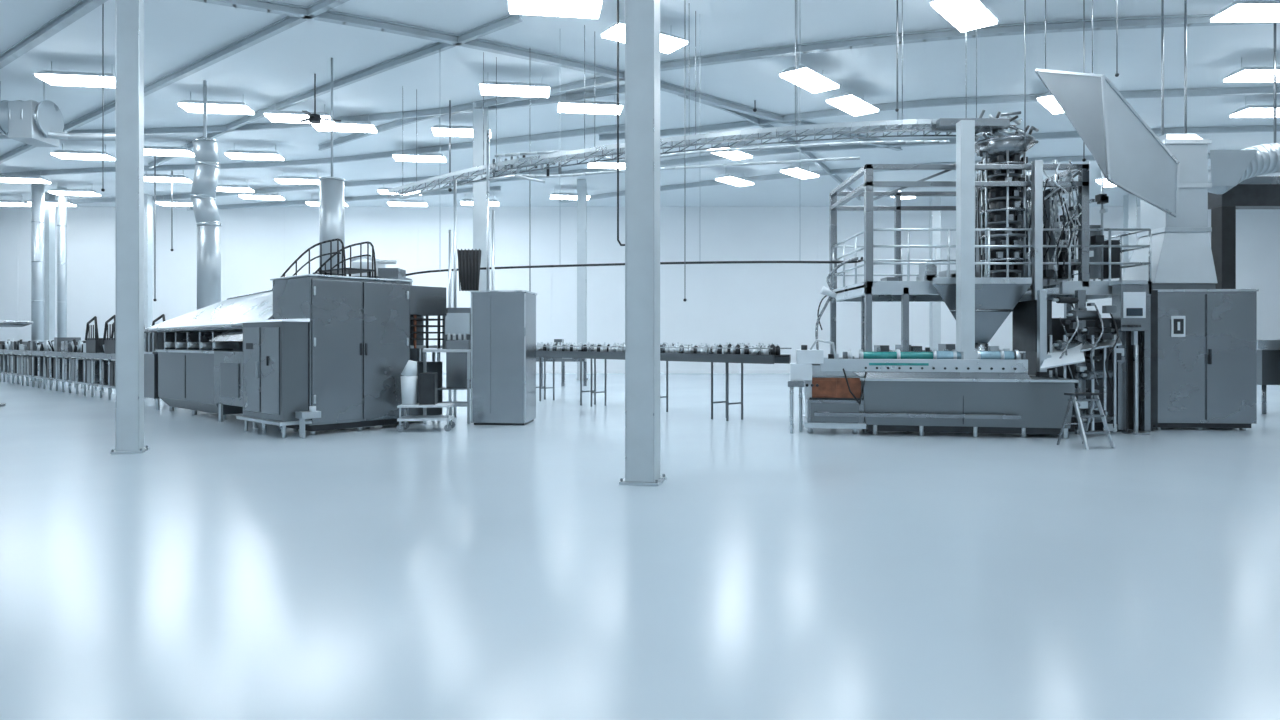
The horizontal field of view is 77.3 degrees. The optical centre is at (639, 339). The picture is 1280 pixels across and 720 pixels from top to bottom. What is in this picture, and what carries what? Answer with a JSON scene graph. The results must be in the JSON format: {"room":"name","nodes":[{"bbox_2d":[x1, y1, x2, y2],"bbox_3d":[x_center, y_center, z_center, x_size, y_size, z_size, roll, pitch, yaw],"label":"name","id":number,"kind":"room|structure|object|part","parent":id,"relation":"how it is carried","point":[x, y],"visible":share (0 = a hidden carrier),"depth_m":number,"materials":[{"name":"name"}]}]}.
{"room":"processing plant","nodes":[
{"label":"processing plant","id":0,"kind":"room"},
{"bbox_2d":[0,373,1279,719],"bbox_3d":[0.000,1.600,14.500,62.000,0.200,43.000,0,0,0],"label":"floor","id":1,"kind":"structure","parent":0,"point":[216,570],"depth_m":5.37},
{"bbox_2d":[0,320,32,406],"bbox_3d":[-14.780,0.535,18.000,1.800,1.930,1.800,0,0,0],"label":"table","id":2,"kind":"object","parent":1,"relation":"on","point":[3,323],"visible":1,"depth_m":17.91,"materials":[{"name":"metal"}]},
{"bbox_2d":[31,183,44,379],"bbox_3d":[-22.575,-2.200,30.000,0.416,7.440,0.416,0,0,0],"label":"duct","id":3,"kind":"object","parent":1,"relation":"on","point":[37,189],"visible":0.71,"depth_m":29.85,"materials":[{"name":"metal"}]},
{"bbox_2d":[45,194,54,356],"bbox_3d":[-24.420,-2.245,33.000,0.459,7.490,0.459,0,0,0],"label":"support column","id":4,"kind":"structure","parent":1,"relation":"on","point":[49,209],"depth_m":32.86,"materials":[{"name":"metal"}]},
{"bbox_2d":[57,186,66,357],"bbox_3d":[-22.398,-2.200,31.000,0.312,7.440,0.312,0,0,0],"label":"duct","id":5,"kind":"object","parent":1,"relation":"on","point":[61,199],"visible":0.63,"depth_m":30.87,"materials":[{"name":"metal"}]},
{"bbox_2d":[0,314,164,399],"bbox_3d":[-17.971,0.435,24.841,18.440,2.130,0.900,0,0,42],"label":"conveyor","id":6,"kind":"object","parent":1,"relation":"on","point":[99,372],"visible":0.76,"depth_m":23.09,"materials":[{"name":"metal"}]},
{"bbox_3d":[-17.986,0.920,24.855,18.400,1.160,0.900,0,0,42],"label":"frame","id":7,"kind":"part","parent":6,"relation":"part of","materials":[{"name":"metal"}]},
{"bbox_2d":[110,0,148,453],"bbox_3d":[-6.830,-2.245,10.714,0.364,7.490,0.364,0,0,-20],"label":"support column","id":8,"kind":"structure","parent":1,"relation":"on","point":[129,14],"depth_m":10.59,"materials":[{"name":"metal"}]},
{"bbox_2d":[144,194,152,327],"bbox_3d":[-20.378,-2.245,33.000,0.459,7.490,0.459,0,0,0],"label":"support column","id":9,"kind":"structure","parent":1,"relation":"on","point":[148,199],"depth_m":32.89,"materials":[{"name":"metal"}]},
{"bbox_2d":[144,238,445,438],"bbox_3d":[-7.396,-0.111,16.042,8.630,3.221,3.250,0,0,42],"label":"machine","id":10,"kind":"object","parent":1,"relation":"on","point":[314,352],"visible":0.95,"depth_m":13.31,"materials":[{"name":"metal"}]},
{"bbox_2d":[144,290,272,340],"bbox_3d":[-8.163,0.155,16.163,6.631,2.290,2.000,0,0,42],"label":"hood","id":11,"kind":"object","parent":10,"relation":"attached to","point":[219,321],"depth_m":15.41,"materials":[{"name":"metal"}]},
{"bbox_2d":[349,254,411,284],"bbox_3d":[-5.133,-0.084,15.700,1.071,3.168,1.000,0,0,0],"label":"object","id":12,"kind":"object","parent":10,"relation":"on","point":[382,271],"visible":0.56,"depth_m":15.40,"materials":[{"name":"white metal"}]},
{"bbox_2d":[396,360,454,431],"bbox_3d":[-3.550,0.915,13.300,0.880,1.163,0.560,0,0,-6],"label":"utility cart","id":13,"kind":"object","parent":1,"relation":"on","point":[428,382],"visible":1,"depth_m":13.19,"materials":[{"name":"white metal"}]},
{"bbox_2d":[423,308,470,423],"bbox_3d":[-3.475,0.450,14.700,0.850,2.100,0.700,0,0,0],"label":"work table","id":14,"kind":"object","parent":1,"relation":"on","point":[456,343],"visible":0.69,"depth_m":14.65,"materials":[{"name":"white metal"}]},
{"bbox_2d":[470,102,488,399],"bbox_3d":[-4.042,-2.245,20.339,0.486,7.490,0.486,0,0,-5],"label":"support column","id":15,"kind":"structure","parent":1,"relation":"on","point":[479,188],"depth_m":20.16,"materials":[{"name":"metal"}]},
{"bbox_2d":[448,130,544,417],"bbox_3d":[-2.773,-1.284,15.234,1.876,5.569,0.592,0,0,0],"label":"riser pipe","id":16,"kind":"object","parent":1,"relation":"on","point":[469,261],"visible":0.88,"depth_m":15.47,"materials":[{"name":"grey metal"}]},
{"bbox_2d":[470,290,536,424],"bbox_3d":[-2.460,0.315,14.517,1.010,2.370,0.935,0,0,4],"label":"tall cabinet","id":17,"kind":"object","parent":1,"relation":"on","point":[503,322],"visible":1,"depth_m":14.07,"materials":[{"name":"metal"}]},
{"bbox_2d":[536,339,586,385],"bbox_3d":[-3.217,0.736,26.300,2.960,1.528,0.800,0,0,0],"label":"storage rack","id":18,"kind":"object","parent":1,"relation":"on","point":[548,359],"visible":0.36,"depth_m":26.00,"materials":[{"name":"metal"}]},
{"bbox_2d":[575,179,588,379],"bbox_3d":[-2.175,-2.245,30.000,0.459,7.490,0.459,0,0,0],"label":"support column","id":19,"kind":"structure","parent":1,"relation":"on","point":[581,183],"depth_m":29.83,"materials":[{"name":"metal"}]},
{"bbox_2d":[619,0,665,485],"bbox_3d":[0.032,-2.245,8.451,0.418,7.490,0.418,0,0,13],"label":"support column","id":20,"kind":"structure","parent":1,"relation":"on","point":[642,17],"depth_m":8.30,"materials":[{"name":"metal"}]},
{"bbox_2d":[536,342,791,420],"bbox_3d":[-0.125,0.770,17.200,0.540,1.460,8.124,0,0,-40],"label":"conveyor","id":21,"kind":"object","parent":1,"relation":"on","point":[741,353],"visible":0.84,"depth_m":15.78,"materials":[{"name":"metal"}]},
{"bbox_2d":[929,196,940,350],"bbox_3d":[12.169,-2.245,33.000,0.459,7.490,0.459,0,0,0],"label":"support column","id":22,"kind":"structure","parent":1,"relation":"on","point":[934,216],"depth_m":32.83,"materials":[{"name":"metal"}]},
{"bbox_2d":[874,344,1025,359],"bbox_3d":[7.481,0.798,19.250,3.880,1.404,0.700,0,0,0],"label":"containers","id":23,"kind":"object","parent":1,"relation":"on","point":[884,348],"visible":0.06,"depth_m":19.00,"materials":[{"name":"metal"}]},
{"bbox_2d":[788,110,1127,438],"bbox_3d":[5.289,-1.123,13.127,5.861,5.355,2.247,0,0,0],"label":"machine","id":24,"kind":"object","parent":1,"relation":"on","point":[999,391],"visible":0.87,"depth_m":12.70,"materials":[{"name":"metal"}]},
{"bbox_2d":[815,257,857,349],"bbox_3d":[3.191,-0.567,13.000,0.716,1.574,0.140,0,0,0],"label":"hose","id":25,"kind":"object","parent":24,"relation":"attached to","point":[832,295],"visible":0.98,"depth_m":12.98,"materials":[{"name":"plastic"}]},
{"bbox_3d":[4.733,1.050,13.129,4.030,0.900,1.720,0,0,10],"label":"tank","id":26,"kind":"part","parent":24,"relation":"part of","materials":[{"name":"metal"}]},
{"bbox_2d":[829,118,1151,431],"bbox_3d":[6.006,-1.054,13.985,4.668,5.108,3.070,0,0,0],"label":"platform","id":27,"kind":"object","parent":1,"relation":"on","point":[888,289],"visible":0.71,"depth_m":13.00,"materials":[{"name":"paint"}]},
{"bbox_3d":[5.487,-1.634,13.985,3.630,3.948,3.070,0,0,0],"label":"tower frame","id":28,"kind":"part","parent":27,"relation":"part of","materials":[{"name":"metal"}]},
{"bbox_2d":[1057,392,1114,449],"bbox_3d":[6.267,1.128,11.259,0.494,0.757,0.532,0,0,-17],"label":"step ladder","id":29,"kind":"object","parent":1,"relation":"on","point":[1095,397],"visible":1,"depth_m":11.20,"materials":[{"name":"metal"}]},
{"bbox_2d":[1123,194,1136,275],"bbox_3d":[20.212,-2.245,33.000,0.459,7.490,0.459,0,0,0],"label":"support column","id":30,"kind":"structure","parent":1,"relation":"on","point":[1129,200],"depth_m":32.83,"materials":[{"name":"metal"}]},
{"bbox_2d":[1109,280,1157,434],"bbox_3d":[8.132,0.276,13.164,0.640,2.449,1.438,0,0,35],"label":"panel","id":31,"kind":"object","parent":1,"relation":"on","point":[1131,297],"visible":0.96,"depth_m":12.81,"materials":[{"name":"metal"}]},
{"bbox_2d":[1153,289,1258,429],"bbox_3d":[9.395,0.330,13.767,1.660,2.340,1.190,0,0,4],"label":"tall cabinet","id":32,"kind":"object","parent":1,"relation":"on","point":[1207,338],"visible":0.85,"depth_m":13.22,"materials":[{"name":"metal"}]},
{"bbox_2d":[1122,0,1217,289],"bbox_3d":[9.179,-3.415,13.950,1.074,5.150,0.997,0,0,0],"label":"ventilation duct","id":33,"kind":"object","parent":32,"relation":"on","point":[1181,252],"visible":0.73,"depth_m":13.60,"materials":[{"name":"metal"}]},
{"bbox_2d":[1208,176,1279,288],"bbox_3d":[12.062,-0.829,15.650,1.717,4.657,0.500,0,0,0],"label":"gantry","id":34,"kind":"object","parent":1,"relation":"on","point":[1257,192],"visible":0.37,"depth_m":15.40,"materials":[{"name":"black metal"}]},
{"bbox_2d":[1257,340,1279,413],"bbox_3d":[12.704,0.750,16.300,0.997,1.500,1.000,0,0,0],"label":"conveyor","id":35,"kind":"object","parent":1,"relation":"on","point":[1268,351],"visible":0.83,"depth_m":15.90,"materials":[{"name":"metal"}]},
{"bbox_2d":[0,0,1279,206],"bbox_3d":[0.000,-6.100,14.500,62.000,0.200,43.000,0,0,0],"label":"ceiling","id":36,"kind":"structure","parent":0,"point":[177,33],"depth_m":18.29,"materials":[{"name":"paint"}]},
{"bbox_2d":[0,200,30,206],"bbox_3d":[-26.143,-5.780,33.000,1.560,0.420,0.660,0,0,-8],"label":"ceiling light","id":37,"kind":"object","parent":36,"relation":"hanging from","point":[2,202],"depth_m":32.89,"materials":[{"name":"white plastic"}]},
{"bbox_2d":[0,170,50,183],"bbox_3d":[-21.707,-5.780,28.100,1.560,0.420,0.660,0,0,-8],"label":"ceiling light","id":38,"kind":"object","parent":36,"relation":"hanging from","point":[3,178],"depth_m":27.94,"materials":[{"name":"white plastic"}]},
{"bbox_2d":[28,200,76,206],"bbox_3d":[-24.239,-5.780,33.000,1.560,0.420,0.660,0,0,-8],"label":"ceiling light","id":39,"kind":"object","parent":36,"relation":"hanging from","point":[52,202],"depth_m":32.82,"materials":[{"name":"white plastic"}]},
{"bbox_2d":[0,81,114,146],"bbox_3d":[-13.667,-5.280,18.515,3.191,1.420,0.870,0,0,0],"label":"ventilation duct","id":40,"kind":"object","parent":36,"relation":"hanging from","point":[31,122],"visible":0.98,"depth_m":18.27,"materials":[{"name":"metal"}]},
{"bbox_2d":[34,61,114,87],"bbox_3d":[-12.061,-5.780,17.292,1.560,0.420,0.660,0,0,-8],"label":"ceiling light","id":41,"kind":"object","parent":36,"relation":"hanging from","point":[61,78],"depth_m":17.10,"materials":[{"name":"white plastic"}]},
{"bbox_2d":[49,189,100,195],"bbox_3d":[-21.601,-5.780,30.585,1.560,0.420,0.660,0,0,-8],"label":"ceiling light","id":42,"kind":"object","parent":36,"relation":"hanging from","point":[71,192],"depth_m":30.42,"materials":[{"name":"white plastic"}]},
{"bbox_2d":[50,143,114,160],"bbox_3d":[-16.982,-5.780,24.435,1.560,0.420,0.660,0,0,-8],"label":"ceiling light","id":43,"kind":"object","parent":36,"relation":"hanging from","point":[63,154],"depth_m":24.26,"materials":[{"name":"white plastic"}]},
{"bbox_2d":[144,170,191,182],"bbox_3d":[-16.581,-5.780,27.925,1.560,0.420,0.660,0,0,-8],"label":"ceiling light","id":44,"kind":"object","parent":36,"relation":"hanging from","point":[147,177],"depth_m":27.76,"materials":[{"name":"white plastic"}]},
{"bbox_2d":[144,140,194,156],"bbox_3d":[-14.199,-5.780,23.915,1.560,0.420,0.660,0,0,-8],"label":"ceiling light","id":45,"kind":"object","parent":36,"relation":"hanging from","point":[148,150],"depth_m":23.76,"materials":[{"name":"white plastic"}]},
{"bbox_2d":[156,194,191,205],"bbox_3d":[-19.015,-5.780,33.000,1.560,0.420,0.660,0,0,-8],"label":"ceiling light","id":46,"kind":"object","parent":36,"relation":"hanging from","point":[163,202],"depth_m":32.77,"materials":[{"name":"white plastic"}]},
{"bbox_2d":[190,80,221,309],"bbox_3d":[-10.036,-3.239,18.500,0.659,5.501,0.520,0,0,0],"label":"duct","id":47,"kind":"object","parent":36,"relation":"hanging from","point":[207,163],"visible":0.92,"depth_m":18.30,"materials":[{"name":"metal"}]},
{"bbox_2d":[177,92,254,114],"bbox_3d":[-10.247,-5.780,19.379,1.560,0.420,0.660,0,0,-8],"label":"ceiling light","id":48,"kind":"object","parent":36,"relation":"hanging from","point":[194,106],"depth_m":19.21,"materials":[{"name":"white plastic"}]},
{"bbox_2d":[217,185,253,191],"bbox_3d":[-15.260,-5.780,29.775,1.560,0.420,0.660,0,0,-8],"label":"ceiling light","id":49,"kind":"object","parent":36,"relation":"hanging from","point":[220,188],"depth_m":29.61,"materials":[{"name":"white plastic"}]},
{"bbox_2d":[224,145,283,160],"bbox_3d":[-11.759,-5.780,24.435,1.560,0.420,0.660,0,0,-8],"label":"ceiling light","id":50,"kind":"object","parent":36,"relation":"hanging from","point":[233,154],"depth_m":24.25,"materials":[{"name":"white plastic"}]},
{"bbox_2d":[239,193,284,199],"bbox_3d":[-14.856,-5.780,31.441,1.560,0.420,0.660,0,0,-8],"label":"ceiling light","id":51,"kind":"object","parent":36,"relation":"hanging from","point":[261,196],"depth_m":31.26,"materials":[{"name":"white plastic"}]},
{"bbox_2d":[274,176,318,184],"bbox_3d":[-12.018,-5.780,28.277,1.560,0.420,0.660,0,0,-8],"label":"ceiling light","id":52,"kind":"object","parent":36,"relation":"hanging from","point":[281,179],"depth_m":28.06,"materials":[{"name":"white plastic"}]},
{"bbox_2d":[264,104,334,123],"bbox_3d":[-8.607,-5.780,20.252,1.560,0.420,0.660,0,0,-8],"label":"ceiling light","id":53,"kind":"object","parent":36,"relation":"hanging from","point":[274,116],"depth_m":20.04,"materials":[{"name":"white plastic"}]},
{"bbox_2d":[298,74,340,123],"bbox_3d":[-7.307,-5.442,17.889,1.002,1.095,0.880,0,0,0],"label":"ceiling fan","id":54,"kind":"object","parent":36,"relation":"hanging from","point":[314,118],"depth_m":17.99,"materials":[{"name":"black metal"}]},
{"bbox_2d":[306,200,348,206],"bbox_3d":[-12.905,-5.780,33.000,1.560,0.420,0.660,0,0,-8],"label":"ceiling light","id":55,"kind":"object","parent":36,"relation":"hanging from","point":[310,202],"depth_m":32.70,"materials":[{"name":"white plastic"}]},
{"bbox_2d":[319,58,344,275],"bbox_3d":[-6.545,-3.516,17.000,0.520,4.948,0.520,0,0,0],"label":"duct","id":56,"kind":"object","parent":36,"relation":"hanging from","point":[331,189],"visible":0.6,"depth_m":16.80,"materials":[{"name":"metal"}]},
{"bbox_2d":[312,114,376,132],"bbox_3d":[-7.784,-5.780,21.108,1.560,0.420,0.660,0,0,-8],"label":"ceiling light","id":57,"kind":"object","parent":36,"relation":"hanging from","point":[343,126],"depth_m":20.97,"materials":[{"name":"white plastic"}]},
{"bbox_2d":[378,184,419,194],"bbox_3d":[-9.114,-5.780,30.378,1.560,0.420,0.660,0,0,-8],"label":"ceiling light","id":58,"kind":"object","parent":36,"relation":"hanging from","point":[383,190],"depth_m":30.18,"materials":[{"name":"white plastic"}]},
{"bbox_2d":[387,200,427,206],"bbox_3d":[-9.580,-5.780,33.000,1.560,0.420,0.660,0,0,-8],"label":"ceiling light","id":59,"kind":"object","parent":36,"relation":"hanging from","point":[391,202],"depth_m":32.79,"materials":[{"name":"white plastic"}]},
{"bbox_2d":[393,152,446,162],"bbox_3d":[-6.793,-5.780,24.703,1.560,0.420,0.660,0,0,-8],"label":"ceiling light","id":60,"kind":"object","parent":36,"relation":"hanging from","point":[398,156],"depth_m":24.52,"materials":[{"name":"white plastic"}]},
{"bbox_2d":[431,117,491,137],"bbox_3d":[-4.809,-5.780,21.615,1.560,0.420,0.660,0,0,-8],"label":"ceiling light","id":61,"kind":"object","parent":36,"relation":"hanging from","point":[438,130],"depth_m":21.38,"materials":[{"name":"white plastic"}]},
{"bbox_2d":[460,199,499,205],"bbox_3d":[-6.563,-5.780,32.818,1.560,0.420,0.660,0,0,-8],"label":"ceiling light","id":62,"kind":"object","parent":36,"relation":"hanging from","point":[464,201],"depth_m":32.62,"materials":[{"name":"white plastic"}]},
{"bbox_2d":[479,81,549,97],"bbox_3d":[-2.810,-5.780,17.984,1.560,0.420,0.660,0,0,-8],"label":"ceiling light","id":63,"kind":"object","parent":36,"relation":"hanging from","point":[503,88],"depth_m":17.81,"materials":[{"name":"white plastic"}]},
{"bbox_2d":[508,0,602,18],"bbox_3d":[-1.430,-5.780,13.461,1.560,0.420,0.660,0,0,-8],"label":"ceiling light","id":64,"kind":"object","parent":36,"relation":"hanging from","point":[560,8],"depth_m":13.44,"materials":[{"name":"white plastic"}]},
{"bbox_2d":[550,187,589,199],"bbox_3d":[-2.751,-5.780,31.441,1.560,0.420,0.660,0,0,-8],"label":"ceiling light","id":65,"kind":"object","parent":36,"relation":"hanging from","point":[566,196],"depth_m":31.24,"materials":[{"name":"white plastic"}]},
{"bbox_2d":[557,95,623,114],"bbox_3d":[-1.211,-5.780,19.379,1.560,0.420,0.660,0,0,-8],"label":"ceiling light","id":66,"kind":"object","parent":36,"relation":"hanging from","point":[564,106],"depth_m":19.19,"materials":[{"name":"white plastic"}]},
{"bbox_2d":[587,158,624,168],"bbox_3d":[-0.899,-5.780,25.691,1.560,0.420,0.660,0,0,-8],"label":"ceiling light","id":67,"kind":"object","parent":36,"relation":"hanging from","point":[611,164],"depth_m":25.51,"materials":[{"name":"white plastic"}]},
{"bbox_2d":[101,0,1118,301],"bbox_3d":[-4.563,-3.330,20.110,23.734,5.320,15.880,0,0,0],"label":"hanging cables","id":68,"kind":"object","parent":36,"relation":"hanging from","point":[1117,73],"visible":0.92,"depth_m":13.00,"materials":[{"name":"metal"}]},
{"bbox_2d":[406,257,862,275],"bbox_3d":[-0.516,-3.614,14.928,9.033,4.752,0.503,0,0,17],"label":"pipe","id":69,"kind":"object","parent":36,"relation":"hanging from","point":[861,258],"visible":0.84,"depth_m":14.79,"materials":[{"name":"metal"}]},
{"bbox_2d":[0,0,1279,209],"bbox_3d":[-5.266,-5.915,25.984,53.003,0.160,27.480,0,0,0],"label":"ceiling beams","id":70,"kind":"structure","parent":36,"relation":"attached to","point":[319,10],"depth_m":19.38,"materials":[{"name":"grey metal"}]},
{"bbox_2d":[600,21,688,53],"bbox_3d":[0.093,-5.780,14.887,1.560,0.420,0.660,0,0,-34],"label":"ceiling light","id":71,"kind":"object","parent":36,"relation":"hanging from","point":[669,43],"depth_m":14.84,"materials":[{"name":"white plastic"}]},
{"bbox_2d":[399,140,949,198],"bbox_3d":[-0.065,-4.622,16.244,11.818,2.736,1.544,0,0,17],"label":"pipe","id":72,"kind":"object","parent":36,"relation":"hanging from","point":[888,141],"visible":0.73,"depth_m":15.98,"materials":[{"name":"metal"}]},
{"bbox_2d":[388,0,989,198],"bbox_3d":[-0.404,-4.719,15.826,13.405,2.542,1.739,0,0,28],"label":"cable tray","id":73,"kind":"object","parent":36,"relation":"hanging from","point":[874,127],"visible":0.84,"depth_m":14.22,"materials":[{"name":"metal"}]},
{"bbox_2d":[708,143,751,159],"bbox_3d":[2.705,-5.780,24.043,0.660,0.420,1.560,0,0,40],"label":"ceiling light","id":74,"kind":"object","parent":36,"relation":"hanging from","point":[734,155],"depth_m":24.02,"materials":[{"name":"white plastic"}]},
{"bbox_2d":[715,168,753,186],"bbox_3d":[3.358,-5.780,28.277,0.660,0.420,1.560,0,0,40],"label":"ceiling light","id":75,"kind":"object","parent":36,"relation":"hanging from","point":[727,178],"depth_m":28.07,"materials":[{"name":"white plastic"}]},
{"bbox_2d":[780,165,818,178],"bbox_3d":[5.384,-5.780,26.922,0.660,0.420,1.560,0,0,40],"label":"ceiling light","id":76,"kind":"object","parent":36,"relation":"hanging from","point":[795,171],"depth_m":26.76,"materials":[{"name":"white plastic"}]},
{"bbox_2d":[779,65,839,92],"bbox_3d":[3.675,-5.780,17.292,0.660,0.420,1.560,0,0,40],"label":"ceiling light","id":77,"kind":"object","parent":36,"relation":"hanging from","point":[808,79],"depth_m":17.11,"materials":[{"name":"white plastic"}]},
{"bbox_2d":[826,83,878,115],"bbox_3d":[5.094,-5.780,19.132,0.660,0.420,1.560,0,0,40],"label":"ceiling light","id":78,"kind":"object","parent":36,"relation":"hanging from","point":[847,102],"depth_m":18.92,"materials":[{"name":"white plastic"}]},
{"bbox_2d":[888,189,915,199],"bbox_3d":[10.077,-5.780,31.007,0.660,0.420,1.560,0,0,40],"label":"ceiling light","id":79,"kind":"object","parent":36,"relation":"hanging from","point":[902,197],"depth_m":31.27,"materials":[{"name":"white plastic"}]},
{"bbox_2d":[929,0,997,31],"bbox_3d":[5.569,-5.780,13.707,0.660,0.420,1.560,0,0,40],"label":"ceiling light","id":80,"kind":"object","parent":36,"relation":"hanging from","point":[954,11],"depth_m":13.65,"materials":[{"name":"white plastic"}]},
{"bbox_2d":[1037,92,1063,113],"bbox_3d":[9.960,-5.780,18.970,0.660,0.420,1.560,0,0,40],"label":"ceiling light","id":81,"kind":"object","parent":36,"relation":"hanging from","point":[1046,99],"depth_m":18.84,"materials":[{"name":"white plastic"}]},
{"bbox_2d":[1096,176,1114,187],"bbox_3d":[16.718,-5.780,28.456,0.660,0.420,1.560,0,0,40],"label":"ceiling light","id":82,"kind":"object","parent":36,"relation":"hanging from","point":[1105,183],"depth_m":28.29,"materials":[{"name":"white plastic"}]},
{"bbox_2d":[1035,0,1179,216],"bbox_3d":[7.646,-3.989,12.939,2.165,4.002,0.923,0,0,0],"label":"chute","id":83,"kind":"object","parent":36,"relation":"hanging from","point":[1130,156],"visible":1,"depth_m":12.72,"materials":[{"name":"metal"}]},
{"bbox_2d":[1208,22,1279,193],"bbox_3d":[11.496,-4.323,14.600,2.757,3.334,0.800,0,0,0],"label":"ventilation duct","id":84,"kind":"object","parent":36,"relation":"hanging from","point":[1228,168],"visible":0.97,"depth_m":14.33,"materials":[{"name":"metal"}]},
{"bbox_2d":[1209,0,1279,21],"bbox_3d":[10.760,-5.780,13.707,1.560,0.420,0.660,0,0,0],"label":"ceiling light","id":85,"kind":"object","parent":36,"relation":"hanging from","point":[1238,11],"depth_m":13.65,"materials":[{"name":"white plastic"}]},
{"bbox_2d":[1223,57,1279,81],"bbox_3d":[13.361,-5.780,16.966,1.560,0.420,0.660,0,0,0],"label":"ceiling light","id":86,"kind":"object","parent":36,"relation":"hanging from","point":[1245,74],"depth_m":16.91,"materials":[{"name":"white plastic"}]},
{"bbox_2d":[1229,97,1279,116],"bbox_3d":[15.529,-5.780,19.719,1.560,0.420,0.660,0,0,0],"label":"ceiling light","id":87,"kind":"object","parent":36,"relation":"hanging from","point":[1249,110],"depth_m":19.59,"materials":[{"name":"white plastic"}]},
{"bbox_2d":[0,207,1279,368],"bbox_3d":[0.000,-2.250,36.100,62.000,7.900,0.200,0,0,0],"label":"wall","id":88,"kind":"structure","parent":0,"point":[752,303],"depth_m":36.00,"materials":[{"name":"paint"}]},
{"bbox_2d":[17,207,951,368],"bbox_3d":[-1.000,-2.340,35.992,54.030,7.320,0.015,0,0,0],"label":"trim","id":89,"kind":"structure","parent":88,"relation":"attached to","point":[17,207],"depth_m":35.99,"materials":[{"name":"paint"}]},
{"bbox_2d":[442,369,789,372],"bbox_3d":[0.000,1.410,35.970,62.000,0.180,0.060,0,0,0],"label":"baseboard","id":90,"kind":"structure","parent":88,"relation":"attached to","point":[443,370],"depth_m":35.94,"materials":[{"name":"paint"}]}
]}

